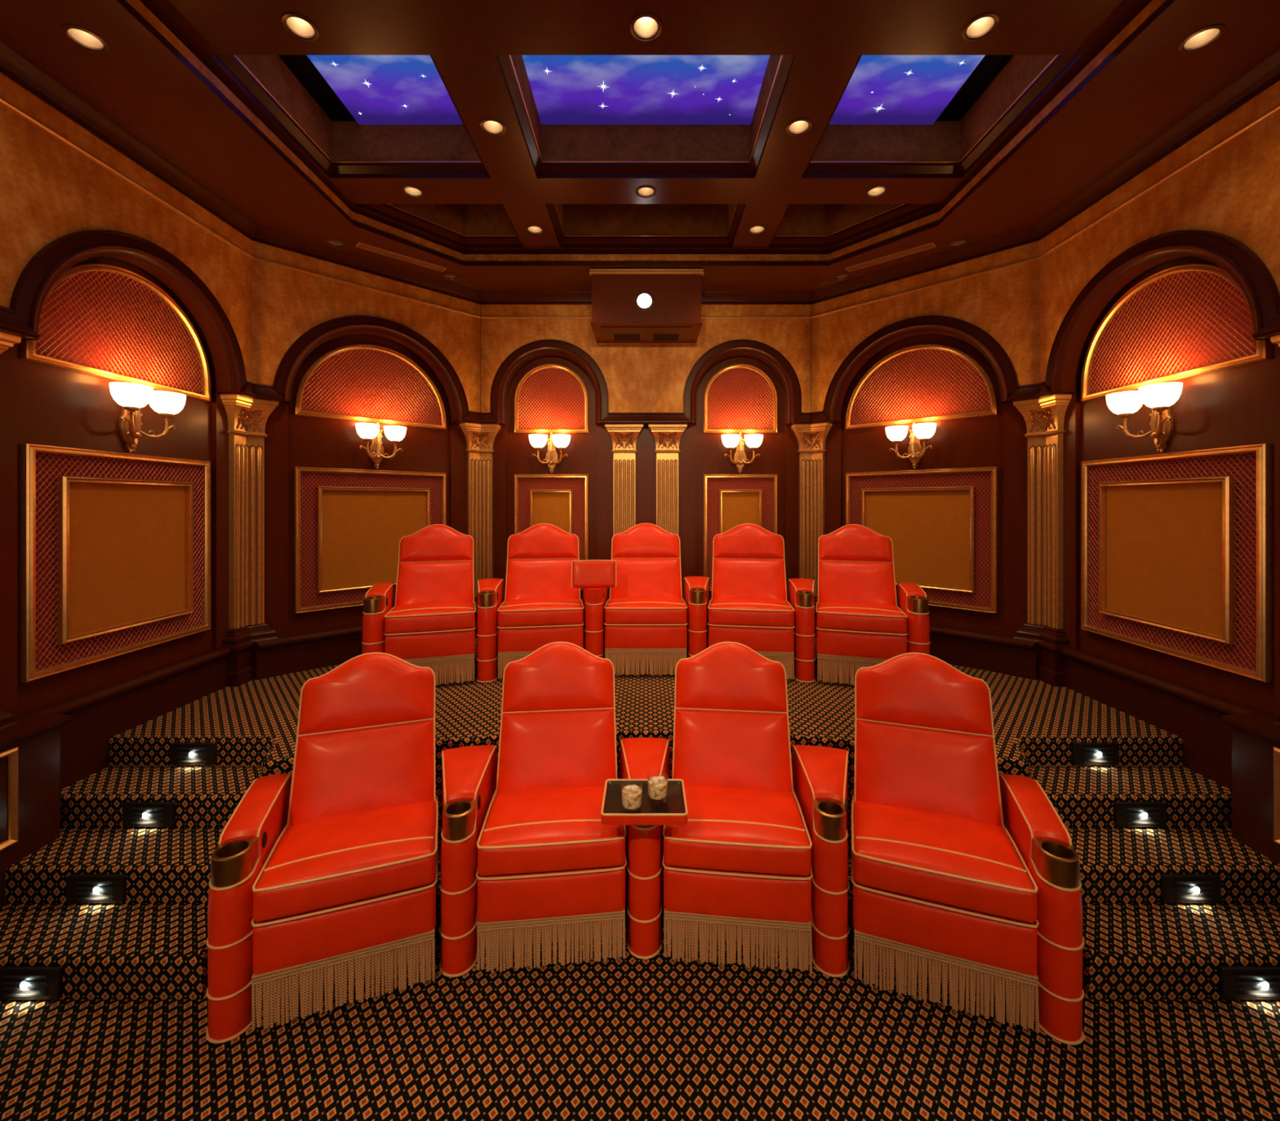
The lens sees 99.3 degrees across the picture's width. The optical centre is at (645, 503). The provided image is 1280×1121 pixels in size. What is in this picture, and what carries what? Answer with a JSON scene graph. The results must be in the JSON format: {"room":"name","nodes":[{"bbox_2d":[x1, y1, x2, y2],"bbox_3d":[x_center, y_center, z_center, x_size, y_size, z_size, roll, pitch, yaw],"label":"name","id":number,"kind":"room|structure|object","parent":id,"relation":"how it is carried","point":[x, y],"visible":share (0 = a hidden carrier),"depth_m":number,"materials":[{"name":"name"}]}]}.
{"room":"home theater","nodes":[
{"label":"home theater","id":0,"kind":"room"},
{"bbox_2d":[0,40,257,789],"bbox_3d":[-2.934,-0.070,0.928,0.201,3.940,6.256,0,0,0],"label":"wall","id":1,"kind":"structure","parent":0,"point":[77,187],"depth_m":2.93,"materials":[{"name":"orange paint"}]},
{"bbox_2d":[19,443,210,682],"bbox_3d":[-3.002,0.287,3.185,0.055,1.155,1.110,0,0,0],"label":"fabric panel","id":2,"kind":"object","parent":1,"relation":"attached to","point":[115,547],"visible":1,"depth_m":3.02,"materials":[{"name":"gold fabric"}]},
{"bbox_2d":[19,262,210,401],"bbox_3d":[-3.007,-1.028,3.185,0.046,0.655,1.110,0,0,0],"label":"arched panel","id":3,"kind":"object","parent":1,"relation":"in","point":[109,322],"visible":0.8,"depth_m":3.11,"materials":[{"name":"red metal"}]},
{"bbox_2d":[109,382,186,452],"bbox_3d":[-2.922,-0.502,3.185,0.216,0.405,0.406,0,0,0],"label":"wall sconce","id":4,"kind":"object","parent":1,"relation":"attached to","point":[132,397],"visible":1,"depth_m":3.15,"materials":[{"name":"white glass"}]},
{"bbox_2d":[251,224,480,679],"bbox_3d":[-2.275,-0.070,4.664,1.936,3.940,0.215,0,0,-45],"label":"wall","id":5,"kind":"structure","parent":0,"point":[311,300],"depth_m":4.39,"materials":[{"name":"orange paint"}]},
{"bbox_2d":[220,394,279,686],"bbox_3d":[-2.966,0.261,4.027,0.315,2.058,0.477,0,0,23],"label":"fluted pilaster","id":6,"kind":"object","parent":5,"relation":"attached to","point":[247,417],"visible":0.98,"depth_m":3.98,"materials":[{"name":"gold metal"}]},
{"bbox_2d":[294,466,446,613],"bbox_3d":[-2.328,0.287,4.718,1.226,1.155,0.055,0,0,-45],"label":"fabric panel","id":7,"kind":"object","parent":5,"relation":"attached to","point":[350,524],"visible":0.73,"depth_m":4.57,"materials":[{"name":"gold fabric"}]},
{"bbox_2d":[294,344,446,430],"bbox_3d":[-2.331,-1.034,4.721,1.226,0.668,0.047,0,0,-45],"label":"arched panel","id":8,"kind":"object","parent":5,"relation":"in","point":[363,383],"visible":1,"depth_m":4.68,"materials":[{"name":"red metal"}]},
{"bbox_2d":[355,422,406,469],"bbox_3d":[-2.271,-0.502,4.661,0.406,0.405,0.216,0,0,-45],"label":"wall sconce","id":9,"kind":"object","parent":5,"relation":"attached to","point":[368,432],"visible":1,"depth_m":4.67,"materials":[{"name":"white glass"}]},
{"bbox_2d":[459,422,500,608],"bbox_3d":[-1.635,0.261,5.359,0.477,2.058,0.315,0,0,-22],"label":"fluted pilaster","id":10,"kind":"object","parent":5,"relation":"attached to","point":[480,438],"visible":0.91,"depth_m":5.34,"materials":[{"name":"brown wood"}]},
{"bbox_2d":[0,0,1279,292],"bbox_3d":[0.000,-2.320,1.650,6.200,0.560,7.900,0,0,0],"label":"ceiling","id":11,"kind":"structure","parent":0,"point":[1061,93],"depth_m":3.17,"materials":[{"name":"brown wood"}]},
{"bbox_2d":[61,24,109,53],"bbox_3d":[-2.460,-2.076,2.389,0.148,0.087,0.148,0,0,0],"label":"recessed light","id":12,"kind":"object","parent":11,"relation":"in","point":[84,38],"visible":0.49,"depth_m":2.41,"materials":[{"name":"brown"}]},
{"bbox_2d":[306,55,462,124],"bbox_3d":[-1.488,-2.522,3.110,0.835,0.019,1.020,0,0,0],"label":"panel","id":13,"kind":"object","parent":11,"relation":"attached to","point":[375,90],"visible":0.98,"depth_m":3.30,"materials":[{"name":"blue"}]},
{"bbox_2d":[522,55,769,124],"bbox_3d":[0.000,-2.522,3.110,1.400,0.019,1.020,0,0,0],"label":"panel","id":14,"kind":"object","parent":11,"relation":"attached to","point":[566,90],"visible":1,"depth_m":3.29,"materials":[{"name":"blue"}]},
{"bbox_2d":[828,55,984,124],"bbox_3d":[1.488,-2.522,3.110,0.835,0.019,1.020,0,0,0],"label":"panel","id":15,"kind":"object","parent":11,"relation":"attached to","point":[881,90],"visible":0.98,"depth_m":3.30,"materials":[{"name":"purple"}]},
{"bbox_2d":[961,13,999,41],"bbox_3d":[1.530,-2.216,2.490,0.148,0.087,0.148,0,0,0],"label":"recessed light","id":16,"kind":"object","parent":11,"relation":"in","point":[981,26],"visible":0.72,"depth_m":2.52,"materials":[{"name":"beige"}]},
{"bbox_2d":[1177,24,1226,53],"bbox_3d":[2.440,-2.076,2.389,0.148,0.087,0.148,0,0,0],"label":"recessed light","id":17,"kind":"object","parent":11,"relation":"in","point":[1202,38],"visible":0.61,"depth_m":2.41,"materials":[{"name":"beige"}]},
{"bbox_2d":[0,853,1279,1120],"bbox_3d":[0.000,1.900,1.600,6.200,0.001,7.800,0,0,0],"label":"floor","id":18,"kind":"structure","parent":0,"point":[658,1037],"depth_m":1.87,"materials":[{"name":"carpet"}]},
{"bbox_2d":[0,711,71,906],"bbox_3d":[-2.850,1.452,2.300,0.160,0.895,0.640,0,0,0],"label":"half wall","id":19,"kind":"structure","parent":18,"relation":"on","point":[30,748],"depth_m":2.47,"materials":[{"name":"brown wood"}]},
{"bbox_2d":[0,765,262,999],"bbox_3d":[-2.325,1.671,2.557,1.250,0.458,0.946,0,0,0],"label":"carpeted stairs","id":20,"kind":"structure","parent":18,"relation":"on","point":[147,945],"depth_m":2.38,"materials":[{"name":"carpet"}]},
{"bbox_2d":[0,965,62,999],"bbox_3d":[-2.358,1.828,2.069,0.248,0.116,0.031,0,0,0],"label":"step light","id":21,"kind":"object","parent":20,"relation":"attached to","point":[16,982],"visible":1,"depth_m":2.07,"materials":[{"name":"black metal"}]},
{"bbox_2d":[66,874,126,902],"bbox_3d":[-2.392,1.675,2.362,0.248,0.116,0.031,0,0,0],"label":"step light","id":22,"kind":"object","parent":20,"relation":"attached to","point":[80,888],"visible":1,"depth_m":2.36,"materials":[{"name":"black metal"}]},
{"bbox_2d":[122,801,175,826],"bbox_3d":[-2.436,1.523,2.661,0.248,0.116,0.031,0,0,0],"label":"step light","id":23,"kind":"object","parent":20,"relation":"attached to","point":[135,814],"visible":1,"depth_m":2.66,"materials":[{"name":"black metal"}]},
{"bbox_2d":[205,773,292,1043],"bbox_3d":[-1.592,1.560,2.211,0.152,0.680,0.630,0,0,-20],"label":"armrest","id":24,"kind":"object","parent":18,"relation":"on","point":[252,830],"visible":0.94,"depth_m":1.95,"materials":[{"name":"red leather"}]},
{"bbox_2d":[250,652,438,1028],"bbox_3d":[-1.258,1.312,2.423,0.627,1.144,0.836,0,0,-20],"label":"recliner chair","id":25,"kind":"object","parent":18,"relation":"on","point":[347,891],"visible":1,"depth_m":2.15,"materials":[{"name":"red leather"}]},
{"bbox_2d":[253,800,436,921],"bbox_3d":[-1.207,1.438,2.283,0.615,0.165,0.535,0,0,-20],"label":"seat cushion","id":26,"kind":"object","parent":25,"relation":"on","point":[330,863],"depth_m":2.11,"materials":[{"name":"red leather"}]},
{"bbox_2d":[288,719,434,825],"bbox_3d":[-1.305,1.273,2.552,0.592,0.424,0.281,0,0,-20],"label":"cushion","id":27,"kind":"object","parent":25,"relation":"on","point":[341,771],"depth_m":2.48,"materials":[{"name":"red leather"}]},
{"bbox_2d":[298,653,434,734],"bbox_3d":[-1.355,0.924,2.689,0.580,0.360,0.270,0,0,-20],"label":"cushion","id":28,"kind":"object","parent":25,"relation":"on","point":[368,693],"depth_m":2.59,"materials":[{"name":"red leather"}]},
{"bbox_2d":[439,744,497,977],"bbox_3d":[-0.831,1.560,2.487,0.277,0.680,0.630,0,0,-13],"label":"armrest","id":29,"kind":"object","parent":18,"relation":"on","point":[468,773],"visible":0.99,"depth_m":2.22,"materials":[{"name":"red leather"}]},
{"bbox_2d":[475,641,626,972],"bbox_3d":[-0.427,1.312,2.620,0.614,1.144,0.836,0,0,-6],"label":"recliner chair","id":30,"kind":"object","parent":18,"relation":"on","point":[549,870],"visible":0.95,"depth_m":2.31,"materials":[{"name":"red leather"}]},
{"bbox_2d":[477,786,625,875],"bbox_3d":[-0.410,1.438,2.471,0.602,0.165,0.535,0,0,-6],"label":"seat cushion","id":31,"kind":"object","parent":30,"relation":"on","point":[528,830],"depth_m":2.26,"materials":[{"name":"red leather"}]},
{"bbox_2d":[497,708,616,792],"bbox_3d":[-0.443,1.273,2.756,0.580,0.424,0.281,0,0,-6],"label":"cushion","id":32,"kind":"object","parent":30,"relation":"on","point":[540,748],"depth_m":2.68,"materials":[{"name":"red leather"}]},
{"bbox_2d":[502,642,613,711],"bbox_3d":[-0.459,0.924,2.901,0.568,0.360,0.270,0,0,-6],"label":"cushion","id":33,"kind":"object","parent":30,"relation":"on","point":[556,677],"depth_m":2.80,"materials":[{"name":"red leather"}]},
{"bbox_2d":[619,737,670,959],"bbox_3d":[-0.006,1.560,2.580,0.268,0.680,0.630,0,0,0],"label":"armrest","id":34,"kind":"object","parent":18,"relation":"on","point":[642,756],"visible":0.59,"depth_m":2.30,"materials":[{"name":"red leather"}]},
{"bbox_2d":[600,778,688,825],"bbox_3d":[-0.006,1.242,2.254,0.342,0.071,0.281,0,0,0],"label":"tray","id":35,"kind":"object","parent":34,"relation":"on","point":[674,811],"visible":0.83,"depth_m":2.19,"materials":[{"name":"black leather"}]},
{"bbox_2d":[109,638,1182,853],"bbox_3d":[0.000,1.595,4.082,5.920,0.610,2.736,0,0,0],"label":"platform","id":36,"kind":"object","parent":18,"relation":"on","point":[253,722],"visible":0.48,"depth_m":3.19,"materials":[{"name":"carpet"}]},
{"bbox_2d":[169,742,217,764],"bbox_3d":[-2.478,1.371,2.974,0.248,0.116,0.031,0,0,0],"label":"step light","id":37,"kind":"object","parent":36,"relation":"attached to","point":[180,753],"visible":1,"depth_m":2.97,"materials":[{"name":"black metal"}]},
{"bbox_2d":[361,582,395,653],"bbox_3d":[-1.957,0.950,3.996,0.152,0.680,0.630,0,0,-17],"label":"armrest","id":38,"kind":"object","parent":36,"relation":"on","point":[379,600],"visible":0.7,"depth_m":3.73,"materials":[{"name":"red leather"}]},
{"bbox_2d":[383,524,475,684],"bbox_3d":[-1.624,0.722,4.189,0.602,1.105,0.839,0,0,-17],"label":"recliner chair","id":39,"kind":"object","parent":36,"relation":"on","point":[431,624],"visible":0.87,"depth_m":4.00,"materials":[{"name":"red leather"}]},
{"bbox_2d":[384,601,475,634],"bbox_3d":[-1.580,0.828,4.045,0.591,0.165,0.535,0,0,-17],"label":"seat cushion","id":40,"kind":"object","parent":39,"relation":"on","point":[405,617],"depth_m":3.83,"materials":[{"name":"red leather"}]},
{"bbox_2d":[395,560,473,605],"bbox_3d":[-1.665,0.671,4.321,0.569,0.414,0.285,0,0,-17],"label":"cushion","id":41,"kind":"object","parent":39,"relation":"on","point":[417,581],"depth_m":4.25,"materials":[{"name":"red leather"}]},
{"bbox_2d":[399,524,472,561],"bbox_3d":[-1.708,0.342,4.462,0.558,0.338,0.267,0,0,-17],"label":"cushion","id":42,"kind":"object","parent":39,"relation":"on","point":[433,543],"depth_m":4.36,"materials":[{"name":"red leather"}]},
{"bbox_2d":[475,577,504,682],"bbox_3d":[-1.220,0.950,4.222,0.218,0.680,0.630,0,0,-13],"label":"armrest","id":43,"kind":"object","parent":36,"relation":"on","point":[490,590],"visible":1,"depth_m":3.94,"materials":[{"name":"red leather"}]},
{"bbox_2d":[497,523,584,678],"bbox_3d":[-0.829,0.722,4.371,0.629,1.105,0.839,0,0,-9],"label":"recliner chair","id":44,"kind":"object","parent":36,"relation":"on","point":[540,606],"visible":0.84,"depth_m":4.36,"materials":[{"name":"red leather"}]},
{"bbox_2d":[497,597,583,626],"bbox_3d":[-0.805,0.828,4.222,0.617,0.165,0.535,0,0,-9],"label":"seat cushion","id":45,"kind":"object","parent":44,"relation":"on","point":[513,611],"depth_m":3.99,"materials":[{"name":"red leather"}]},
{"bbox_2d":[505,558,579,600],"bbox_3d":[-0.850,0.671,4.508,0.595,0.414,0.285,0,0,-9],"label":"cushion","id":46,"kind":"object","parent":44,"relation":"on","point":[526,578],"depth_m":4.43,"materials":[{"name":"red leather"}]},
{"bbox_2d":[507,524,577,559],"bbox_3d":[-0.873,0.342,4.654,0.582,0.338,0.267,0,0,-9],"label":"cushion","id":47,"kind":"object","parent":44,"relation":"on","point":[538,541],"depth_m":4.55,"materials":[{"name":"red leather"}]},
{"bbox_2d":[582,586,608,657],"bbox_3d":[-0.409,0.950,4.349,0.225,0.680,0.630,0,0,-4],"label":"armrest","id":48,"kind":"object","parent":36,"relation":"on","point":[594,600],"visible":0.64,"depth_m":4.06,"materials":[{"name":"red leather"}]},
{"bbox_2d":[571,560,616,587],"bbox_3d":[-0.395,0.532,4.137,0.340,0.210,0.103,0,0,-6],"label":"tray","id":49,"kind":"object","parent":48,"relation":"on","point":[584,573],"visible":1,"depth_m":4.10,"materials":[{"name":"red leather"}]},
{"bbox_2d":[604,523,688,675],"bbox_3d":[0.000,0.722,4.436,0.625,1.105,0.839,0,0,0],"label":"recliner chair","id":50,"kind":"object","parent":36,"relation":"on","point":[646,612],"visible":0.96,"depth_m":4.09,"materials":[{"name":"red leather"}]},
{"bbox_2d":[604,596,687,623],"bbox_3d":[0.000,0.828,4.285,0.613,0.165,0.535,0,0,0],"label":"seat cushion","id":51,"kind":"object","parent":50,"relation":"on","point":[619,610],"depth_m":4.03,"materials":[{"name":"red leather"}]},
{"bbox_2d":[612,523,679,557],"bbox_3d":[0.000,0.342,4.722,0.578,0.338,0.267,0,0,0],"label":"cushion","id":52,"kind":"object","parent":50,"relation":"on","point":[642,540],"depth_m":4.61,"materials":[{"name":"red leather"}]},
{"bbox_2d":[610,558,681,598],"bbox_3d":[0.000,0.671,4.574,0.590,0.414,0.285,0,0,0],"label":"cushion","id":53,"kind":"object","parent":50,"relation":"on","point":[635,577],"depth_m":4.50,"materials":[{"name":"red leather"}]},
{"bbox_2d":[683,576,709,657],"bbox_3d":[0.409,0.950,4.349,0.225,0.680,0.630,0,0,4],"label":"armrest","id":54,"kind":"object","parent":36,"relation":"on","point":[695,588],"visible":0.66,"depth_m":4.07,"materials":[{"name":"red leather"}]},
{"bbox_2d":[707,523,795,679],"bbox_3d":[0.829,0.722,4.371,0.629,1.105,0.839,0,0,9],"label":"recliner chair","id":55,"kind":"object","parent":36,"relation":"on","point":[748,606],"visible":0.8,"depth_m":4.37,"materials":[{"name":"red leather"}]},
{"bbox_2d":[713,524,783,559],"bbox_3d":[0.873,0.342,4.654,0.582,0.338,0.267,0,0,9],"label":"cushion","id":56,"kind":"object","parent":55,"relation":"on","point":[742,541],"depth_m":4.55,"materials":[{"name":"red leather"}]},
{"bbox_2d":[712,558,786,600],"bbox_3d":[0.850,0.671,4.508,0.595,0.414,0.285,0,0,9],"label":"cushion","id":57,"kind":"object","parent":55,"relation":"on","point":[752,578],"depth_m":4.44,"materials":[{"name":"red leather"}]},
{"bbox_2d":[708,597,794,626],"bbox_3d":[0.805,0.828,4.222,0.617,0.165,0.535,0,0,9],"label":"seat cushion","id":58,"kind":"object","parent":55,"relation":"on","point":[722,611],"depth_m":3.99,"materials":[{"name":"red leather"}]},
{"bbox_2d":[787,577,815,682],"bbox_3d":[1.220,0.950,4.222,0.218,0.680,0.630,0,0,13],"label":"armrest","id":59,"kind":"object","parent":36,"relation":"on","point":[801,591],"visible":1,"depth_m":3.94,"materials":[{"name":"red leather"}]},
{"bbox_2d":[816,524,907,684],"bbox_3d":[1.624,0.722,4.189,0.603,1.105,0.839,0,0,17],"label":"recliner chair","id":60,"kind":"object","parent":36,"relation":"on","point":[860,623],"visible":0.94,"depth_m":4.05,"materials":[{"name":"red leather"}]},
{"bbox_2d":[818,524,893,561],"bbox_3d":[1.708,0.342,4.462,0.558,0.338,0.267,0,0,17],"label":"cushion","id":61,"kind":"object","parent":60,"relation":"on","point":[849,543],"depth_m":4.37,"materials":[{"name":"red leather"}]},
{"bbox_2d":[818,560,896,605],"bbox_3d":[1.665,0.671,4.321,0.569,0.414,0.285,0,0,17],"label":"cushion","id":62,"kind":"object","parent":60,"relation":"on","point":[859,581],"depth_m":4.25,"materials":[{"name":"red leather"}]},
{"bbox_2d":[816,601,906,634],"bbox_3d":[1.580,0.828,4.045,0.591,0.165,0.535,0,0,17],"label":"seat cushion","id":63,"kind":"object","parent":60,"relation":"on","point":[833,617],"depth_m":3.83,"materials":[{"name":"red leather"}]},
{"bbox_2d":[896,582,930,654],"bbox_3d":[1.957,0.950,3.996,0.152,0.680,0.630,0,0,17],"label":"armrest","id":64,"kind":"object","parent":36,"relation":"on","point":[912,599],"visible":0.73,"depth_m":3.73,"materials":[{"name":"red leather"}]},
{"bbox_2d":[1071,742,1119,764],"bbox_3d":[2.463,1.371,2.974,0.248,0.116,0.031,0,0,0],"label":"step light","id":65,"kind":"object","parent":36,"relation":"attached to","point":[1082,753],"visible":1,"depth_m":2.97,"materials":[{"name":"black metal"}]},
{"bbox_2d":[662,641,813,972],"bbox_3d":[0.415,1.312,2.620,0.613,1.144,0.836,0,0,6],"label":"recliner chair","id":66,"kind":"object","parent":18,"relation":"on","point":[739,870],"visible":0.9,"depth_m":2.31,"materials":[{"name":"red leather"}]},
{"bbox_2d":[675,642,786,711],"bbox_3d":[0.447,0.924,2.901,0.568,0.360,0.270,0,0,6],"label":"cushion","id":67,"kind":"object","parent":66,"relation":"on","point":[723,677],"depth_m":2.80,"materials":[{"name":"red leather"}]},
{"bbox_2d":[673,708,791,792],"bbox_3d":[0.431,1.273,2.756,0.580,0.424,0.281,0,0,6],"label":"cushion","id":68,"kind":"object","parent":66,"relation":"on","point":[728,748],"depth_m":2.68,"materials":[{"name":"red leather"}]},
{"bbox_2d":[663,786,811,875],"bbox_3d":[0.399,1.438,2.471,0.602,0.165,0.535,0,0,6],"label":"seat cushion","id":69,"kind":"object","parent":66,"relation":"on","point":[729,830],"depth_m":2.26,"materials":[{"name":"red leather"}]},
{"bbox_2d":[791,744,849,977],"bbox_3d":[0.820,1.560,2.486,0.280,0.680,0.630,0,0,13],"label":"armrest","id":70,"kind":"object","parent":18,"relation":"on","point":[820,773],"visible":0.98,"depth_m":2.22,"materials":[{"name":"red leather"}]},
{"bbox_2d":[851,652,1039,1032],"bbox_3d":[1.249,1.312,2.420,0.630,1.144,0.836,0,0,20],"label":"recliner chair","id":71,"kind":"object","parent":18,"relation":"on","point":[942,891],"visible":1,"depth_m":2.15,"materials":[{"name":"red leather"}]},
{"bbox_2d":[856,653,992,735],"bbox_3d":[1.347,0.924,2.686,0.583,0.360,0.270,0,0,20],"label":"cushion","id":72,"kind":"object","parent":71,"relation":"on","point":[917,694],"depth_m":2.59,"materials":[{"name":"red leather"}]},
{"bbox_2d":[855,719,1001,826],"bbox_3d":[1.297,1.273,2.548,0.596,0.424,0.281,0,0,20],"label":"cushion","id":73,"kind":"object","parent":71,"relation":"on","point":[945,771],"depth_m":2.48,"materials":[{"name":"red leather"}]},
{"bbox_2d":[853,800,1037,922],"bbox_3d":[1.197,1.438,2.280,0.618,0.165,0.535,0,0,20],"label":"seat cushion","id":74,"kind":"object","parent":71,"relation":"on","point":[964,864],"depth_m":2.11,"materials":[{"name":"red leather"}]},
{"bbox_2d":[998,773,1084,1044],"bbox_3d":[1.584,1.560,2.205,0.153,0.680,0.630,0,0,20],"label":"armrest","id":75,"kind":"object","parent":18,"relation":"on","point":[1037,829],"visible":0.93,"depth_m":1.95,"materials":[{"name":"red leather"}]},
{"bbox_2d":[1030,765,1279,999],"bbox_3d":[2.325,1.671,2.557,1.250,0.458,0.946,0,0,0],"label":"carpeted stairs","id":76,"kind":"structure","parent":18,"relation":"on","point":[1142,946],"depth_m":2.38,"materials":[{"name":"carpet"}]},
{"bbox_2d":[1113,801,1166,826],"bbox_3d":[2.422,1.523,2.661,0.248,0.116,0.031,0,0,0],"label":"step light","id":77,"kind":"object","parent":76,"relation":"attached to","point":[1126,814],"visible":1,"depth_m":2.66,"materials":[{"name":"black metal"}]},
{"bbox_2d":[1160,874,1221,902],"bbox_3d":[2.372,1.675,2.362,0.248,0.116,0.031,0,0,0],"label":"step light","id":78,"kind":"object","parent":76,"relation":"attached to","point":[1175,888],"visible":1,"depth_m":2.36,"materials":[{"name":"black metal"}]},
{"bbox_2d":[1219,965,1279,999],"bbox_3d":[2.320,1.828,2.069,0.248,0.116,0.031,0,0,0],"label":"step light","id":79,"kind":"object","parent":76,"relation":"attached to","point":[1236,982],"visible":1,"depth_m":2.07,"materials":[{"name":"black metal"}]},
{"bbox_2d":[1221,711,1279,864],"bbox_3d":[2.850,1.452,2.300,0.160,0.895,0.640,0,0,0],"label":"half wall","id":80,"kind":"structure","parent":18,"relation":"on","point":[1255,738],"depth_m":2.50,"materials":[{"name":"brown wood"}]},
{"bbox_2d":[480,291,811,624],"bbox_3d":[0.000,-0.070,5.321,3.326,3.940,0.215,0,0,0],"label":"wall","id":81,"kind":"structure","parent":0,"point":[645,384],"depth_m":5.29,"materials":[{"name":"orange paint"}]},
{"bbox_2d":[528,432,570,472],"bbox_3d":[-0.937,-0.502,5.315,0.406,0.405,0.216,0,0,0],"label":"wall sconce","id":82,"kind":"object","parent":81,"relation":"attached to","point":[538,442],"visible":1,"depth_m":5.27,"materials":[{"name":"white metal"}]},
{"bbox_2d":[514,364,588,433],"bbox_3d":[-0.937,-1.042,5.400,0.732,0.684,0.046,0,0,0],"label":"arched panel","id":83,"kind":"object","parent":81,"relation":"in","point":[548,398],"visible":1,"depth_m":5.42,"materials":[{"name":"red fabric"}]},
{"bbox_2d":[514,474,588,591],"bbox_3d":[-0.937,0.287,5.396,0.732,1.155,0.055,0,0,0],"label":"fabric panel","id":84,"kind":"object","parent":81,"relation":"attached to","point":[559,500],"visible":0.58,"depth_m":5.40,"materials":[{"name":"brown fabric"}]},
{"bbox_2d":[604,424,643,601],"bbox_3d":[-0.212,0.261,5.388,0.380,2.058,0.234,0,0,0],"label":"fluted pilaster","id":85,"kind":"object","parent":81,"relation":"attached to","point":[624,437],"visible":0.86,"depth_m":5.34,"materials":[{"name":"gold metal"}]},
{"bbox_2d":[589,268,703,342],"bbox_3d":[0.005,-1.796,4.989,0.990,0.485,0.603,0,0,0],"label":"projector","id":86,"kind":"object","parent":81,"relation":"attached to","point":[629,305],"visible":1,"depth_m":4.72,"materials":[{"name":"brown wood"}]},
{"bbox_2d":[648,424,687,535],"bbox_3d":[0.212,0.261,5.388,0.380,2.058,0.234,0,0,0],"label":"fluted pilaster","id":87,"kind":"object","parent":81,"relation":"attached to","point":[667,437],"visible":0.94,"depth_m":5.34,"materials":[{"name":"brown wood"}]},
{"bbox_2d":[702,364,777,433],"bbox_3d":[0.937,-1.042,5.400,0.732,0.684,0.046,0,0,0],"label":"arched panel","id":88,"kind":"object","parent":81,"relation":"in","point":[742,398],"visible":1,"depth_m":5.42,"materials":[{"name":"red fabric"}]},
{"bbox_2d":[702,474,777,591],"bbox_3d":[0.937,0.287,5.396,0.732,1.155,0.055,0,0,0],"label":"fabric panel","id":89,"kind":"object","parent":81,"relation":"attached to","point":[730,501],"visible":0.61,"depth_m":5.40,"materials":[{"name":"red fabric"}]},
{"bbox_2d":[721,432,763,473],"bbox_3d":[0.937,-0.502,5.315,0.406,0.405,0.216,0,0,0],"label":"wall sconce","id":90,"kind":"object","parent":81,"relation":"attached to","point":[731,442],"visible":1,"depth_m":5.27,"materials":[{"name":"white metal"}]},
{"bbox_2d":[810,224,1039,679],"bbox_3d":[2.275,-0.070,4.664,1.936,3.940,0.215,0,0,45],"label":"wall","id":91,"kind":"structure","parent":0,"point":[980,300],"depth_m":4.38,"materials":[{"name":"orange paint"}]},
{"bbox_2d":[791,422,831,608],"bbox_3d":[1.635,0.261,5.359,0.477,2.058,0.315,0,0,23],"label":"fluted pilaster","id":92,"kind":"object","parent":91,"relation":"attached to","point":[811,438],"visible":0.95,"depth_m":5.34,"materials":[{"name":"brown wood"}]},
{"bbox_2d":[885,422,936,469],"bbox_3d":[2.271,-0.502,4.661,0.406,0.405,0.216,0,0,45],"label":"wall sconce","id":93,"kind":"object","parent":91,"relation":"attached to","point":[922,432],"visible":1,"depth_m":4.67,"materials":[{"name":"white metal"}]},
{"bbox_2d":[845,466,997,613],"bbox_3d":[2.328,0.287,4.718,1.226,1.155,0.055,0,0,45],"label":"fabric panel","id":94,"kind":"object","parent":91,"relation":"attached to","point":[941,524],"visible":0.73,"depth_m":4.58,"materials":[{"name":"brown fabric"}]},
{"bbox_2d":[845,344,997,430],"bbox_3d":[2.331,-1.034,4.721,0.047,0.668,1.226,0,0,-45],"label":"arched panel","id":95,"kind":"object","parent":91,"relation":"in","point":[920,383],"visible":1,"depth_m":4.69,"materials":[{"name":"red fabric"}]},
{"bbox_2d":[1013,394,1071,686],"bbox_3d":[2.966,0.261,4.027,0.315,2.058,0.477,0,0,-22],"label":"fluted pilaster","id":96,"kind":"object","parent":91,"relation":"attached to","point":[1044,417],"visible":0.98,"depth_m":3.99,"materials":[{"name":"brown wood"}]},
{"bbox_2d":[1034,48,1279,790],"bbox_3d":[2.934,-0.070,0.928,0.201,3.940,6.256,0,0,0],"label":"wall","id":97,"kind":"structure","parent":0,"point":[1206,189],"depth_m":3.00,"materials":[{"name":"orange paint"}]},
{"bbox_2d":[1105,382,1182,452],"bbox_3d":[2.922,-0.502,3.185,0.216,0.405,0.406,0,0,0],"label":"wall sconce","id":98,"kind":"object","parent":97,"relation":"attached to","point":[1159,397],"visible":1,"depth_m":3.15,"materials":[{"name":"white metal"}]},
{"bbox_2d":[1081,443,1272,682],"bbox_3d":[3.002,0.287,3.185,0.055,1.155,1.110,0,0,0],"label":"fabric panel","id":99,"kind":"object","parent":97,"relation":"attached to","point":[1177,547],"visible":1,"depth_m":3.02,"materials":[{"name":"brown fabric"}]},
{"bbox_2d":[1081,262,1272,401],"bbox_3d":[3.007,-1.028,3.185,0.046,0.655,1.110,0,0,0],"label":"arched panel","id":100,"kind":"object","parent":97,"relation":"in","point":[1181,322],"visible":0.86,"depth_m":3.11,"materials":[{"name":"red fabric"}]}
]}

